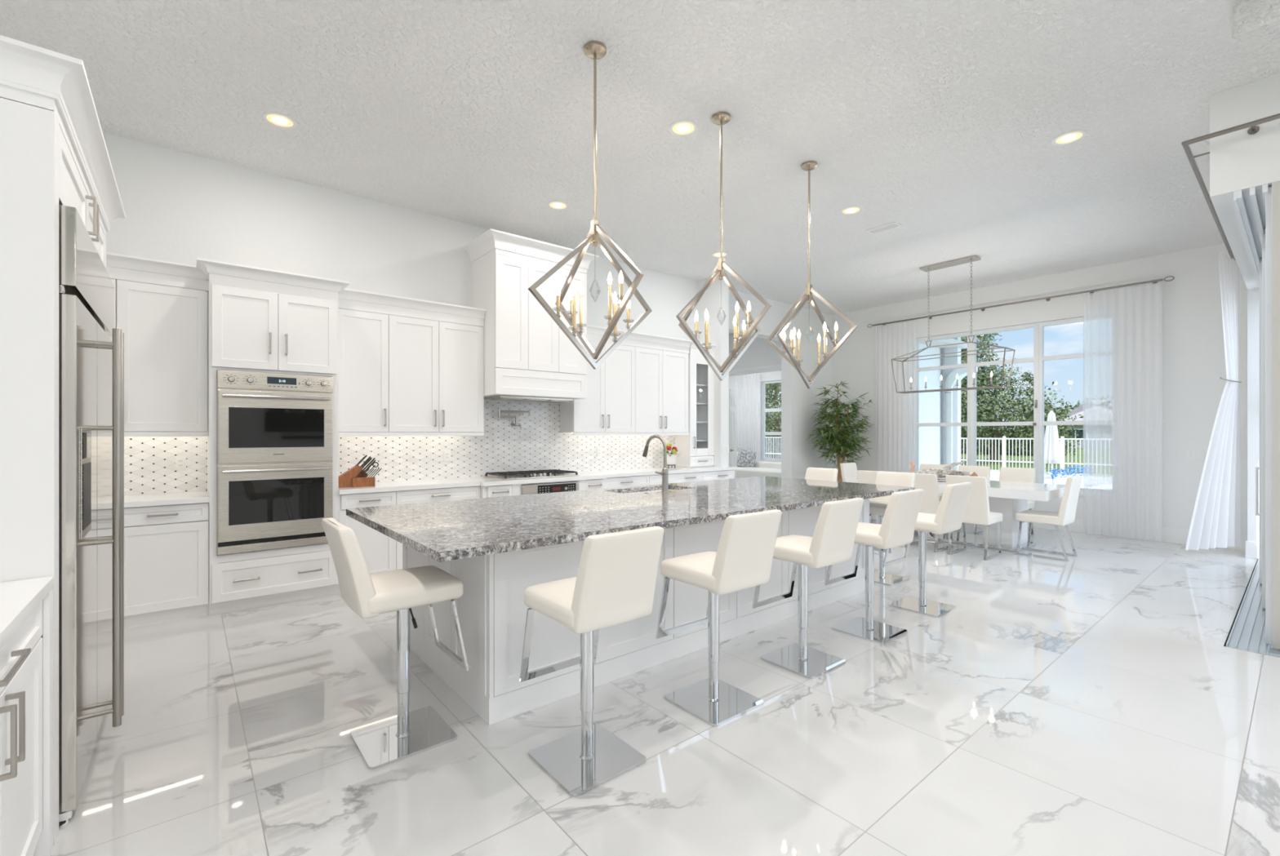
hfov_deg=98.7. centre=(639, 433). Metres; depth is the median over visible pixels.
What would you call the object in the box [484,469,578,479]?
gas cooktop
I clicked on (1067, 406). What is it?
tree
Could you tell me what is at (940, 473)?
centerpiece
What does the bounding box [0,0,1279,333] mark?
ceiling
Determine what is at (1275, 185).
door
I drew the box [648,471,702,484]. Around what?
base cabinet
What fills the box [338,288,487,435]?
upper cabinet
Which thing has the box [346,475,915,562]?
island countertop
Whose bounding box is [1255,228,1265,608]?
door
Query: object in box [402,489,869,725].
kitchen island
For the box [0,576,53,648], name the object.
countertop
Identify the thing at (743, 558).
bar stool
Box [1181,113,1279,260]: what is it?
curtain rod
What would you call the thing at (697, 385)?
shelf
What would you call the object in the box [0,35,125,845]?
refrigerator surround
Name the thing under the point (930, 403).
wall
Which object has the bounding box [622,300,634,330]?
candle
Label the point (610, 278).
candle
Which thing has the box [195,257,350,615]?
tall cabinet
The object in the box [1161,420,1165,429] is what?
light switch
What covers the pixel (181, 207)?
wall
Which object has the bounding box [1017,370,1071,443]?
tree
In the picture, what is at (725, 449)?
light switch
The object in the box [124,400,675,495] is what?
backsplash
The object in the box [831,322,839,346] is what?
candle
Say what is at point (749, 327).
candle
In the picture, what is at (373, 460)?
knife
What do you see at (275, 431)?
double wall oven
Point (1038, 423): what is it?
window
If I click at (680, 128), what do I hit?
recessed light
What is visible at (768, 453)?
picket fence
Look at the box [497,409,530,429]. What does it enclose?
pot filler
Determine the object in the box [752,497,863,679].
bar stool
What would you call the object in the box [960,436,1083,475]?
picket fence
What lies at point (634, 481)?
base cabinet
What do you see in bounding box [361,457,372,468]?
knife
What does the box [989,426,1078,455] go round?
tree
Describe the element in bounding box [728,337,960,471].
wall
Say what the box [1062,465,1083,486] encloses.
potted flowers
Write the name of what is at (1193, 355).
wall
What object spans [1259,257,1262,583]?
door
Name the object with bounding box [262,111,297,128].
recessed light
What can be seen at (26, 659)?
base cabinet
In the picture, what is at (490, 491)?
base cabinet
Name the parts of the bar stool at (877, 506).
seat, plate, backrest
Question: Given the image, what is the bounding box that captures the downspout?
[941,348,944,464]
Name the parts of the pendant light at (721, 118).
diamond frame, rod, diamond frame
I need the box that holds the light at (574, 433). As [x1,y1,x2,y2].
[573,432,688,435]
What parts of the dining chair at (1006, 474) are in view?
backrest, seat, leg frame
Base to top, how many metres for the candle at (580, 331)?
0.340 m
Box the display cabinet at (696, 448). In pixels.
[675,342,716,467]
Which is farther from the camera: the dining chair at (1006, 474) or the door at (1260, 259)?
the dining chair at (1006, 474)
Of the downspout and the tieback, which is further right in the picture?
the tieback
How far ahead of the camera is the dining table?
6.64 m
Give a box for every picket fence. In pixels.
[765,436,781,458]
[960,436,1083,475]
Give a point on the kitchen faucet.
(664, 473)
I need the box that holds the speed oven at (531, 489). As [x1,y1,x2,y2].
[521,481,578,495]
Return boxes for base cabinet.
[0,588,53,855]
[124,502,208,628]
[337,491,395,594]
[395,485,479,569]
[480,484,512,498]
[512,480,585,495]
[585,479,603,489]
[603,475,648,488]
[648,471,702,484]
[702,470,734,480]
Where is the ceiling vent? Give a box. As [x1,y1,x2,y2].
[865,222,902,234]
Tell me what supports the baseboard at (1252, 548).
attached to the wall header
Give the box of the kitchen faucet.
[642,435,668,492]
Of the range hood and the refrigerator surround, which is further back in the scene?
the range hood
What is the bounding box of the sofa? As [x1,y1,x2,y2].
[737,461,781,478]
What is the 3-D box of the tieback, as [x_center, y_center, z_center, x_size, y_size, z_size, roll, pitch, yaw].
[6.604,-0.600,6.133,0.461,0.042,0.031,0,0,-23]
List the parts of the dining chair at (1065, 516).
seat, leg frame, leg frame, backrest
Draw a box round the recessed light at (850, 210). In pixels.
[840,206,862,214]
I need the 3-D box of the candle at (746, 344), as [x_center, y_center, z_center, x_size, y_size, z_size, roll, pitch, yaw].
[0.791,-0.751,4.179,0.072,0.225,0.068,0,0,-40]
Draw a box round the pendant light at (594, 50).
[528,40,652,369]
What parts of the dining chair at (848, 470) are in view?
backrest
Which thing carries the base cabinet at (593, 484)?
on the floor
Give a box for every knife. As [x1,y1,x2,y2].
[355,455,367,466]
[360,457,371,467]
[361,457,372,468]
[364,457,375,470]
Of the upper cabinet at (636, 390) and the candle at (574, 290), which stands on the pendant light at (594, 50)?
the candle at (574, 290)
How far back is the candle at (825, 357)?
4.60 m
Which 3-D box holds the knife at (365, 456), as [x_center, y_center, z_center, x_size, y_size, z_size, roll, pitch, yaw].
[-2.539,0.249,5.008,0.100,0.112,0.024,0,0,-31]
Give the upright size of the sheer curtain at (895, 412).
3.315 m
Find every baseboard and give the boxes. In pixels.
[1027,519,1247,551]
[1245,541,1259,559]
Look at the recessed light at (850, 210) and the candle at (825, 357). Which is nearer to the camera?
the candle at (825, 357)
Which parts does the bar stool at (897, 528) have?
seat, plate, backrest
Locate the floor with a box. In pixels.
[50,514,1279,855]
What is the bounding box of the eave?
[920,338,967,349]
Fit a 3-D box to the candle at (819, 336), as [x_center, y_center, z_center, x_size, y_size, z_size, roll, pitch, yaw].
[1.570,-0.711,4.823,0.072,0.340,0.068,0,0,-40]
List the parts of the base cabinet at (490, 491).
handle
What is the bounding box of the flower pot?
[660,443,680,468]
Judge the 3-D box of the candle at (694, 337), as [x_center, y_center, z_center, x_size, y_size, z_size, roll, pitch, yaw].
[0.397,-0.751,3.855,0.072,0.225,0.068,0,0,-40]
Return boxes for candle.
[552,283,564,318]
[566,291,577,321]
[568,284,579,337]
[575,283,586,334]
[604,271,613,325]
[610,291,620,344]
[614,271,624,305]
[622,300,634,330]
[692,311,702,339]
[702,309,711,350]
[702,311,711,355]
[730,316,739,359]
[732,302,742,345]
[742,320,748,347]
[743,301,753,329]
[780,332,786,354]
[788,329,795,353]
[792,328,797,359]
[795,329,803,366]
[814,333,821,366]
[820,321,829,359]
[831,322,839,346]
[924,377,927,390]
[955,373,959,388]
[973,373,974,387]
[989,371,993,386]
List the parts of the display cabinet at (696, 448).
drawer, door, crown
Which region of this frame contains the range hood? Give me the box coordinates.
[462,228,599,403]
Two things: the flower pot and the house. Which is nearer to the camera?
the flower pot
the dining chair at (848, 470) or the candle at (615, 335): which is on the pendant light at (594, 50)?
the candle at (615, 335)
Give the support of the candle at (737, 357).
on the pendant light at (721, 118)
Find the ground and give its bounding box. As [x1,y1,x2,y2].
[765,448,1083,475]
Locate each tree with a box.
[765,383,781,456]
[960,332,1009,459]
[960,334,1083,462]
[960,428,1006,454]
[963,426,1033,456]
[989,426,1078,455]
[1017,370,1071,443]
[1056,400,1082,419]
[1067,401,1083,412]
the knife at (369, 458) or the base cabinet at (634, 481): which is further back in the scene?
the base cabinet at (634, 481)
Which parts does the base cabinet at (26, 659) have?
door, handle, handle, handle, drawer, door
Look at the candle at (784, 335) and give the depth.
4.92 m
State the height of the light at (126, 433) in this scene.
0.035 m
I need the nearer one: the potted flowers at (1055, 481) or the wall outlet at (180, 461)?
the wall outlet at (180, 461)
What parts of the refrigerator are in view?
power cord, door, grille panel, door, handle, handle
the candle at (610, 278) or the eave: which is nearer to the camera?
the candle at (610, 278)
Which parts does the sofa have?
seat, backrest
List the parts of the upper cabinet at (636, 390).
door, door, crown, door, door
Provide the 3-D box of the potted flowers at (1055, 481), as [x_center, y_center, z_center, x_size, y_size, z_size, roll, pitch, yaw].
[11.542,1.203,15.206,0.621,0.504,0.686,0,0,24]
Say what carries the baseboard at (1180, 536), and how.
attached to the wall at (1193, 355)
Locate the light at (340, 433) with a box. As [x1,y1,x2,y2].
[338,432,484,435]
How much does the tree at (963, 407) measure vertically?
7.806 m
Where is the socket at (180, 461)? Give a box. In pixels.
[177,458,183,467]
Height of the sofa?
0.700 m
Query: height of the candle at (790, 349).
0.225 m
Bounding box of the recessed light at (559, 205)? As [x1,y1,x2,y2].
[546,200,568,209]
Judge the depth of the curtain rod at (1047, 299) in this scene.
8.05 m
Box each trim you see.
[728,364,781,374]
[1226,558,1279,657]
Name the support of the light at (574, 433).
attached to the upper cabinet at (636, 390)
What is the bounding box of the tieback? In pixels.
[1219,377,1241,382]
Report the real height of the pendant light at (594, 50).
1.927 m
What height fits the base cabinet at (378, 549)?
0.874 m
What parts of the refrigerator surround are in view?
crown, door, handle, handle, door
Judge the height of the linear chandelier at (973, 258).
1.726 m
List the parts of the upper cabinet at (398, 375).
door, handle, crown, door, handle, handle, door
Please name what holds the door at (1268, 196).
in the wall header
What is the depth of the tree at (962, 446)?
40.51 m
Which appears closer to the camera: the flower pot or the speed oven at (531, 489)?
the speed oven at (531, 489)
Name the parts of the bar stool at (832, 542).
seat, plate, backrest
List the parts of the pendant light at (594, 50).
diamond frame, rod, diamond frame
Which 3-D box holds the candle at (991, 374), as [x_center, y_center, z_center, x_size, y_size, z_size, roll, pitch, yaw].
[4.511,-0.700,7.055,0.044,0.210,0.044,0,0,-40]
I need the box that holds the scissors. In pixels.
[371,462,378,468]
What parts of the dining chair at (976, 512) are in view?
leg frame, backrest, leg frame, seat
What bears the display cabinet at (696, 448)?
on the countertop at (384, 486)
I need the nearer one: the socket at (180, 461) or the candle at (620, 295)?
the candle at (620, 295)
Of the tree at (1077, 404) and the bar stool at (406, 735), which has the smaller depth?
the bar stool at (406, 735)
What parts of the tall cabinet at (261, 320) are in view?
door, handle, handle, crown, drawer, handle, door, handle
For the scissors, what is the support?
in the knife block
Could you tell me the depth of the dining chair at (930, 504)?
6.51 m
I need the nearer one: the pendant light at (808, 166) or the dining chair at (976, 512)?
the pendant light at (808, 166)
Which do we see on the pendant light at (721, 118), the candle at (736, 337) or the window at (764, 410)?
the candle at (736, 337)
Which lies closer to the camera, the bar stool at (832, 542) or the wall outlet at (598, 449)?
the bar stool at (832, 542)
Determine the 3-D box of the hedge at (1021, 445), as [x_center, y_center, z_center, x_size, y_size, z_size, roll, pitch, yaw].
[26.330,0.654,40.008,5.336,3.257,6.578,0,0,-40]
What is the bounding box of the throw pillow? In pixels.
[737,448,756,467]
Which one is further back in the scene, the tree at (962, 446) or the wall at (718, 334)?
the tree at (962, 446)
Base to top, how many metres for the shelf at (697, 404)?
0.018 m
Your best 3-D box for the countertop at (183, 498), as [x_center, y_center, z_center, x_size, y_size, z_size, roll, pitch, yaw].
[-3.883,0.501,4.026,1.135,0.040,0.583,0,0,-40]
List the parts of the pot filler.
arm, spout arm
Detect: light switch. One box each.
[721,444,728,453]
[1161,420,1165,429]
[1184,450,1207,460]
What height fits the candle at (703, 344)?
0.340 m
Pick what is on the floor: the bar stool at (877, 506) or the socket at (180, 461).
the bar stool at (877, 506)
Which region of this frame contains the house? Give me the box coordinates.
[1057,404,1083,448]
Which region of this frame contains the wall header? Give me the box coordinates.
[1209,73,1279,542]
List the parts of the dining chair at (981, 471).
backrest, leg frame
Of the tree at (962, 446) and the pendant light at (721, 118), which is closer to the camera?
the pendant light at (721, 118)
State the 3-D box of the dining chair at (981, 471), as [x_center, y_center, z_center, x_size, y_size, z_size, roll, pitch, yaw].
[4.747,0.934,7.963,0.540,0.919,0.430,0,0,-40]
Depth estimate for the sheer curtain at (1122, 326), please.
7.30 m
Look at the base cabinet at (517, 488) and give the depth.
5.83 m
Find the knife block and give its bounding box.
[338,465,375,488]
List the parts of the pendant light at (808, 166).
diamond frame, rod, diamond frame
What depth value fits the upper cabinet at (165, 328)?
4.20 m
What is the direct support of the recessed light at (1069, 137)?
in the ceiling
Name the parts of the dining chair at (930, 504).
leg frame, backrest, leg frame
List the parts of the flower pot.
pot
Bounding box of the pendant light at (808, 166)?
[766,160,857,388]
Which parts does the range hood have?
door, crown, door, door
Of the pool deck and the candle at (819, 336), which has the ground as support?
the pool deck
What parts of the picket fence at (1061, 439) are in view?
post, rail, rail, rail, post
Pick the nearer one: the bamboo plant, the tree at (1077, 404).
the bamboo plant
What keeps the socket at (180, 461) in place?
attached to the wall outlet at (180, 461)
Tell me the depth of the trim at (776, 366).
12.13 m
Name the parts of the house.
pane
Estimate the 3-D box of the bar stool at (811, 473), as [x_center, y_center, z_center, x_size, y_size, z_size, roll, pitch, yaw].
[1.839,0.888,5.952,0.535,1.014,0.402,0,0,-40]
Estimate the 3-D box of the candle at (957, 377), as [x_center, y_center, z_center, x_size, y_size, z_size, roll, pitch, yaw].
[4.253,-0.700,7.368,0.044,0.210,0.044,0,0,-40]
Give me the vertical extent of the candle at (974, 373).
0.210 m
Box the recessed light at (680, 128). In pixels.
[669,120,697,136]
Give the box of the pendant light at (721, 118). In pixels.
[675,111,772,381]
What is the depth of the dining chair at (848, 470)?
8.86 m
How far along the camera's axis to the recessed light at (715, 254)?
7.10 m
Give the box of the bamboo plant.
[806,381,873,481]
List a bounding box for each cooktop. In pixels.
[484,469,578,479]
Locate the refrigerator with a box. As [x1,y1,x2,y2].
[58,204,124,826]
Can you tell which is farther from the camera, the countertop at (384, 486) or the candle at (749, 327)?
the countertop at (384, 486)
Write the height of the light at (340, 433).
0.035 m
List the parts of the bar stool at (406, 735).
backrest, plate, lever, seat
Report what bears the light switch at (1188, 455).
attached to the wall at (1193, 355)
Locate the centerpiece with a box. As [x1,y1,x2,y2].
[909,461,977,481]
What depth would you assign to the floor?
2.51 m
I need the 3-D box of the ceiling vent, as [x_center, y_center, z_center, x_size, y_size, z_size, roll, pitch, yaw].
[2.736,-2.309,6.174,0.160,0.012,0.340,0,0,-40]
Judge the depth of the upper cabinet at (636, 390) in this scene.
7.13 m
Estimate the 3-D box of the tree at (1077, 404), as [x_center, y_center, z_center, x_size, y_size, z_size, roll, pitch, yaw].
[60.243,-1.189,67.519,8.380,6.818,12.854,0,0,-40]
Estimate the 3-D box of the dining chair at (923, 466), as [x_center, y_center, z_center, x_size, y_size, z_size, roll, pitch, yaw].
[4.390,0.934,8.395,0.540,0.919,0.430,0,0,-40]
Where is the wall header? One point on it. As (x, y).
(1239, 160)
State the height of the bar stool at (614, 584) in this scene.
1.014 m
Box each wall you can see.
[102,132,832,495]
[697,276,728,466]
[728,243,1247,535]
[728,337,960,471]
[919,342,941,469]
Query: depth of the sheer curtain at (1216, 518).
6.20 m
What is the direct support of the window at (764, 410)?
in the wall at (773, 375)
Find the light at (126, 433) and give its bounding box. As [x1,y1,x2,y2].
[124,431,208,436]
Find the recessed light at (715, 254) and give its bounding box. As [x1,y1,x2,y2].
[711,252,728,257]
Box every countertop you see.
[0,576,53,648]
[124,491,208,507]
[338,466,736,494]
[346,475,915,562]
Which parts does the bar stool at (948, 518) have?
plate, seat, backrest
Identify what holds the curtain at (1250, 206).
attached to the wall header
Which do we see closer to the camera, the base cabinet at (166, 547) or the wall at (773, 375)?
the base cabinet at (166, 547)
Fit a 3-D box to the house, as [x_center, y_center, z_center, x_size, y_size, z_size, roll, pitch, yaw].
[48.536,-1.055,58.232,10.000,5.100,6.194,0,0,-40]
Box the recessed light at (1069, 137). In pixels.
[1051,129,1086,145]
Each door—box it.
[728,389,737,478]
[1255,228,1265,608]
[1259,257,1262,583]
[1265,186,1271,644]
[1271,180,1279,649]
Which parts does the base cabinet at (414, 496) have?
door, drawer, handle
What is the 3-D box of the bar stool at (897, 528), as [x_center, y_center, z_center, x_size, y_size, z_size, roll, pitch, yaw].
[1.650,0.888,3.868,0.402,1.014,0.535,0,0,-39]
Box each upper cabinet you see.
[106,252,208,436]
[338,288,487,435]
[560,324,693,435]
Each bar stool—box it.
[321,517,468,770]
[519,526,664,797]
[655,509,782,726]
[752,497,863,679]
[804,467,837,481]
[824,488,924,644]
[869,471,915,586]
[882,482,972,617]
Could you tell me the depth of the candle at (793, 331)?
4.84 m
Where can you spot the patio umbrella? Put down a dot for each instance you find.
(1053, 454)
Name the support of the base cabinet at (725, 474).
on the floor
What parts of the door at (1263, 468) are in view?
pull, panel frame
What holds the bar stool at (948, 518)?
on the floor
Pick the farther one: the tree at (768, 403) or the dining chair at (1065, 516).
the tree at (768, 403)
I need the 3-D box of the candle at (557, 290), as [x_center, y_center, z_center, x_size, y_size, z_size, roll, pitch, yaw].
[-0.467,-0.751,3.142,0.072,0.225,0.068,0,0,-40]
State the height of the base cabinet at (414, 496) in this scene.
0.874 m
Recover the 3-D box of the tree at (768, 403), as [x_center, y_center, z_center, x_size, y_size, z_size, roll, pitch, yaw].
[8.475,-2.553,36.929,3.502,8.333,3.559,0,0,22]
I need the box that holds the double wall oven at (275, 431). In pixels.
[217,370,333,555]
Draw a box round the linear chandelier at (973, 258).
[891,254,1015,393]
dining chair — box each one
[840,462,876,523]
[857,470,879,524]
[902,473,953,552]
[919,463,947,502]
[945,475,1002,560]
[958,465,990,533]
[999,466,1035,537]
[1015,475,1082,561]
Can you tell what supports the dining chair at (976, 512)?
on the floor
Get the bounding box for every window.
[761,380,781,461]
[915,316,1083,501]
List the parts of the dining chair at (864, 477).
backrest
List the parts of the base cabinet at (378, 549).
door, drawer, handle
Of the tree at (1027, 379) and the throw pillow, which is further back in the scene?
the tree at (1027, 379)
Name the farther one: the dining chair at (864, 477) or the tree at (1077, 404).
the tree at (1077, 404)
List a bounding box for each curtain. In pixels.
[735,373,759,461]
[875,320,915,472]
[1083,282,1161,542]
[1185,251,1241,550]
[1233,183,1268,282]
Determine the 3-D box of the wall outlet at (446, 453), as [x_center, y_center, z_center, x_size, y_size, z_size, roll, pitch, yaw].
[-2.066,0.235,5.897,0.070,0.116,0.010,0,0,-40]
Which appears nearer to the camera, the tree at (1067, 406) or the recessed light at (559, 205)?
the recessed light at (559, 205)
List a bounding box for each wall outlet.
[175,456,186,470]
[444,450,450,461]
[596,447,601,456]
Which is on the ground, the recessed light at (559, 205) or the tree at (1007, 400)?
the tree at (1007, 400)
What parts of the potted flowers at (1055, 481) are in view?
pot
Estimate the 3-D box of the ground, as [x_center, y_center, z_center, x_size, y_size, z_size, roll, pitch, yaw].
[45.298,1.755,102.216,320.000,0.480,420.000,0,0,-40]
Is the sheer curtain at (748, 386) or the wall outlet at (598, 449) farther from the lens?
the sheer curtain at (748, 386)
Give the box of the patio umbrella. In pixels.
[1044,410,1064,479]
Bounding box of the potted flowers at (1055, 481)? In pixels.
[1044,468,1070,484]
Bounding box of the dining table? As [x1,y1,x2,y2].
[846,476,1065,552]
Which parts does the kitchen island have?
panel, panel, panel, corner post, panel, panel, trim, panel, panel, panel, panel, corner post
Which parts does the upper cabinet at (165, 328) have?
door, crown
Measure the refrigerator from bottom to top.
2.210 m
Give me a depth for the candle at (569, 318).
3.49 m
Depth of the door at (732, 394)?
13.31 m
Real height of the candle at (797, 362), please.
0.340 m
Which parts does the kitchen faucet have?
spout, lever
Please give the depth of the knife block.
4.95 m
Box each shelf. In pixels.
[696,384,706,387]
[696,403,706,405]
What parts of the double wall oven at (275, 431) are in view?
knob, knob, vent trim, control panel, oven door, oven door, window trim, window trim, handle, handle, knob, knob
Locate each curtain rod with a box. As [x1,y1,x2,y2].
[866,275,1174,328]
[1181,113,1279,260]
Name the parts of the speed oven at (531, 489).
touch panel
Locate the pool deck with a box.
[990,471,1083,488]

